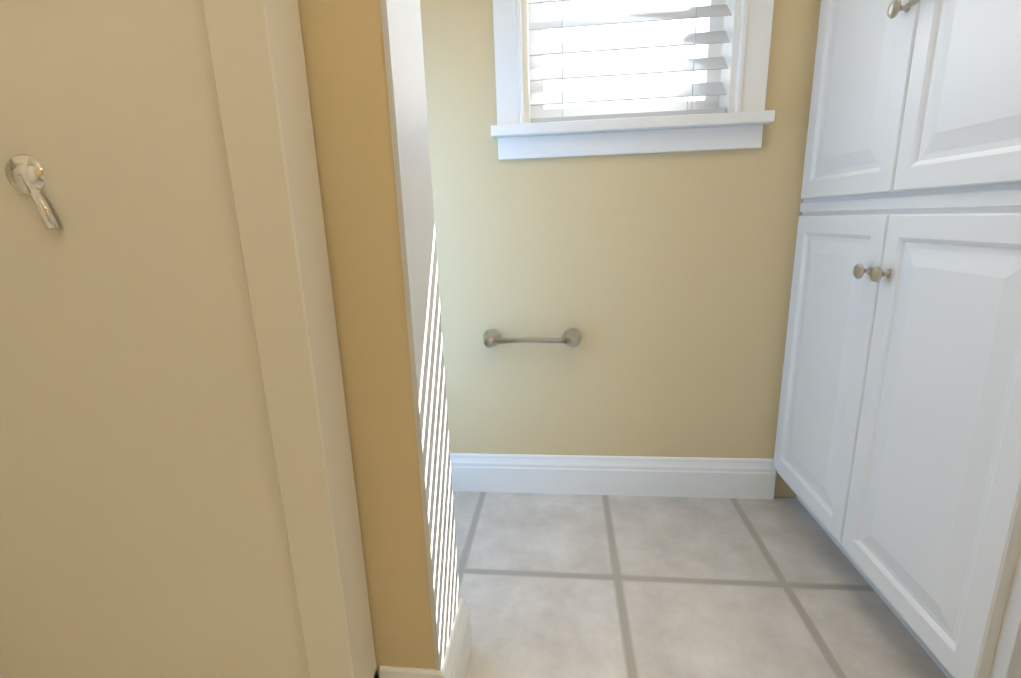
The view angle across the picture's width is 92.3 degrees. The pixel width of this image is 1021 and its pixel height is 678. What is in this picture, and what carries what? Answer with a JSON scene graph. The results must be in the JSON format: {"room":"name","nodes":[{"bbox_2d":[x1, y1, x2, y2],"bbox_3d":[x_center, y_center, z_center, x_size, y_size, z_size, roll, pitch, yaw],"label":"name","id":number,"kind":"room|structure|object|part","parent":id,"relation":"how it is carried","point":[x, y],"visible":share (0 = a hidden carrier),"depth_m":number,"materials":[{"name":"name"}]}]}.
{"room":"bathroom","nodes":[
{"label":"bathroom","id":0,"kind":"room"},
{"bbox_2d":[298,0,435,677],"bbox_3d":[-0.571,-0.633,0.699,0.822,2.740,0.165,0,14,6],"label":"wall","id":1,"kind":"structure","parent":0,"point":[343,47],"depth_m":0.72,"materials":[{"name":"beige paint"}]},
{"bbox_2d":[380,0,459,669],"bbox_3d":[-0.158,-0.636,0.655,0.008,2.740,0.169,0,14,6],"label":"trim","id":2,"kind":"structure","parent":1,"relation":"attached to","point":[403,48],"depth_m":0.78,"materials":[{"name":"white wood"}]},
{"bbox_2d":[442,598,471,668],"bbox_3d":[-0.508,0.611,1.092,0.846,0.135,0.016,0,14,6],"label":"baseboard","id":3,"kind":"structure","parent":1,"relation":"attached to","point":[457,654],"depth_m":0.97,"materials":[{"name":"white wood"}]},
{"bbox_2d":[420,0,820,496],"bbox_3d":[0.245,-0.831,1.406,2.600,2.740,0.150,0,14,6],"label":"wall","id":4,"kind":"structure","parent":0,"point":[661,283],"depth_m":1.48,"materials":[{"name":"beige paint"}]},
{"bbox_2d":[483,328,580,347],"bbox_3d":[0.063,0.003,1.513,0.309,0.056,0.073,0,14,6],"label":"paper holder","id":5,"kind":"object","parent":4,"relation":"attached to","point":[570,338],"visible":1,"depth_m":1.50,"materials":[{"name":"silver metal"}]},
{"bbox_2d":[450,453,775,498],"bbox_3d":[-0.010,0.456,1.663,1.720,0.135,0.016,0,14,6],"label":"baseboard","id":6,"kind":"structure","parent":4,"relation":"attached to","point":[742,478],"depth_m":1.62,"materials":[{"name":"white wood"}]},
{"bbox_2d":[491,0,774,159],"bbox_3d":[0.316,-1.050,1.320,0.755,1.058,0.202,0,14,6],"label":"window","id":7,"kind":"structure","parent":4,"relation":"in","point":[742,120],"depth_m":1.35,"materials":[{"name":"white wood"}]},
{"bbox_3d":[0.321,-1.071,1.367,0.545,0.860,0.035,0,14,6],"label":"window sash","id":8,"kind":"part","parent":7,"relation":"part of","materials":[{"name":"white wood"}]},
{"bbox_2d":[528,0,731,122],"bbox_3d":[0.313,-1.044,1.294,0.541,0.874,0.073,0,14,6],"label":"window blinds","id":9,"kind":"object","parent":7,"relation":"attached to","point":[692,90],"visible":0.92,"depth_m":1.36,"materials":[{"name":"white plastic"}]},
{"bbox_2d":[453,491,946,677],"bbox_3d":[0.135,0.907,0.241,2.600,0.080,3.250,0,14,6],"label":"floor","id":10,"kind":"structure","parent":0,"point":[579,586],"depth_m":1.20,"materials":[{"name":"tile"}]},
{"bbox_2d":[0,0,377,677],"bbox_3d":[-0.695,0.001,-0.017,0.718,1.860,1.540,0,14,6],"label":"door","id":11,"kind":"structure","parent":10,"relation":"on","point":[178,496],"depth_m":0.69,"materials":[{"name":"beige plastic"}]},
{"bbox_2d":[773,0,1020,677],"bbox_3d":[1.028,-0.579,0.856,0.628,2.460,0.874,0,14,6],"label":"tall cabinet","id":12,"kind":"object","parent":10,"relation":"on","point":[897,459],"visible":1,"depth_m":0.91,"materials":[{"name":"white wood"}]},
{"bbox_3d":[0.733,-0.606,0.905,0.032,0.996,0.093,0,14,6],"label":"knob","id":13,"kind":"part","parent":12,"relation":"part of","materials":[{"name":"silver metal"}]},
{"label":"outside","id":14,"kind":"structure","parent":0,"visible":0},
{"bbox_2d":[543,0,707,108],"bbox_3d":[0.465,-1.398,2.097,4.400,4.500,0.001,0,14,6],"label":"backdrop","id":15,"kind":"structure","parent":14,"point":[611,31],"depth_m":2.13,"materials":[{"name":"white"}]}
]}

